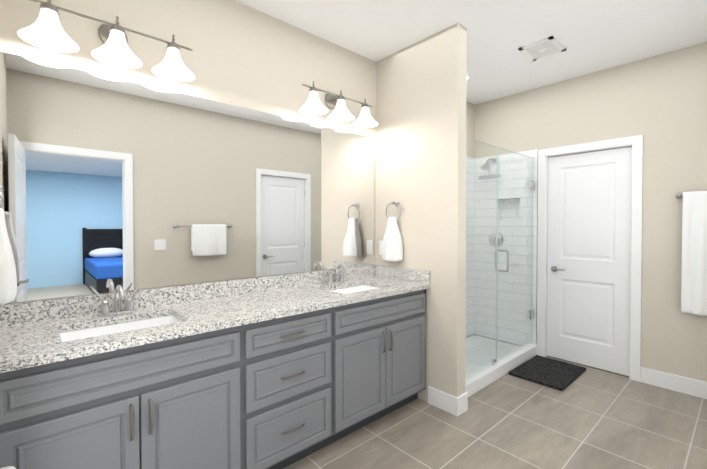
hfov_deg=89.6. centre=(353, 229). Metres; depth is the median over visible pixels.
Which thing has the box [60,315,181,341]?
basin
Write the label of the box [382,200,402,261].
towel ring
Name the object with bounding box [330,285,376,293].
basin
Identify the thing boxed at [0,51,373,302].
mirror
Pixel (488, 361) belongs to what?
shower enclosure
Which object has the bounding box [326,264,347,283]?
faucet
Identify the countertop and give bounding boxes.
[0,265,430,372]
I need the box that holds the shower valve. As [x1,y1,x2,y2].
[489,232,503,246]
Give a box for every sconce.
[17,0,194,81]
[299,81,377,127]
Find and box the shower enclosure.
[465,137,536,396]
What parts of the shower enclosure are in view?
handle, glass door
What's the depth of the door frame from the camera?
3.11 m
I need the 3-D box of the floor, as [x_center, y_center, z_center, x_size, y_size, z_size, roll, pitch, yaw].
[0.712,1.347,2.014,4.295,0.060,2.560,-1,1,-42]
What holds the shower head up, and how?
attached to the wall tile at (478, 275)
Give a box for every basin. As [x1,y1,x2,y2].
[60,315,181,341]
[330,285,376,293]
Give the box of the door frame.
[537,135,642,381]
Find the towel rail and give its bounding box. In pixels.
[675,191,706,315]
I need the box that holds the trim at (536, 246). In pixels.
[535,149,537,344]
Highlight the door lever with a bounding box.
[551,266,564,271]
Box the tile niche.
[501,199,519,219]
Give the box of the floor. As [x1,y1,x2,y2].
[283,356,706,468]
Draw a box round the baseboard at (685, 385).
[640,367,706,398]
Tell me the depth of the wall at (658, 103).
2.98 m
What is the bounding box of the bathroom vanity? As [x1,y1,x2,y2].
[0,264,430,468]
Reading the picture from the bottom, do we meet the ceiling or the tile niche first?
the tile niche
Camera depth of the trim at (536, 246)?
3.67 m
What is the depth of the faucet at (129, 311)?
1.74 m
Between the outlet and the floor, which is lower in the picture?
the floor
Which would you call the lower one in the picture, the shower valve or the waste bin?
the waste bin
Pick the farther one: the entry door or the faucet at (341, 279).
the entry door
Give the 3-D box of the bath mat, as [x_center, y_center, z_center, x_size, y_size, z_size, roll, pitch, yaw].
[1.772,1.284,3.245,0.630,0.030,0.435,-1,1,-42]
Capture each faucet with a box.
[94,285,137,316]
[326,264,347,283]
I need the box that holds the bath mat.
[509,355,585,390]
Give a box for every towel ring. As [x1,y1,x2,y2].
[0,208,16,304]
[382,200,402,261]
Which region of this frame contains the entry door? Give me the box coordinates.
[547,147,631,375]
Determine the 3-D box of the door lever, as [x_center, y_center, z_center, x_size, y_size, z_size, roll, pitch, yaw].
[2.024,0.395,3.528,0.061,0.060,0.146,-1,1,-42]
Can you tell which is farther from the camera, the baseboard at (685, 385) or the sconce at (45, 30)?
the baseboard at (685, 385)
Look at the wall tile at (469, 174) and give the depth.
4.12 m
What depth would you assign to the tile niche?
3.95 m
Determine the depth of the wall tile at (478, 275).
3.91 m
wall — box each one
[0,0,475,337]
[376,23,466,401]
[475,42,706,381]
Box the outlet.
[379,241,382,254]
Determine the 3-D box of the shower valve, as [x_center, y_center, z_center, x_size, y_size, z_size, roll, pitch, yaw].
[1.575,0.111,3.964,0.059,0.170,0.170,-1,1,-42]
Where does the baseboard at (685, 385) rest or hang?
attached to the wall at (658, 103)
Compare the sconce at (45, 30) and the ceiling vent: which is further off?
the ceiling vent
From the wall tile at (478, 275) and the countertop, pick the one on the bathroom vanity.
the countertop
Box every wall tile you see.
[466,157,474,336]
[474,150,535,345]
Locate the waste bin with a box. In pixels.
[0,466,15,468]
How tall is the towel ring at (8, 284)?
0.495 m
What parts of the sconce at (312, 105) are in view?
lamp shade, lamp shade, lamp shade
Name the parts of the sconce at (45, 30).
lamp shade, lamp shade, lamp shade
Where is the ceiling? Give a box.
[236,0,706,104]
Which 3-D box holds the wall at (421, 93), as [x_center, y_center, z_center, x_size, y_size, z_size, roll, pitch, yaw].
[0.503,-0.069,2.829,0.110,2.750,0.800,-1,1,-42]
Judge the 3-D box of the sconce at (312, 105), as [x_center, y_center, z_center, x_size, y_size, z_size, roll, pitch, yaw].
[-0.099,-0.944,2.663,0.706,0.219,0.221,-1,1,-42]
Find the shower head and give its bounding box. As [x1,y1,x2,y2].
[479,157,499,179]
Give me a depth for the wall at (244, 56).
2.19 m
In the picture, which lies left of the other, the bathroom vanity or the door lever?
the bathroom vanity
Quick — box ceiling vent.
[518,36,565,60]

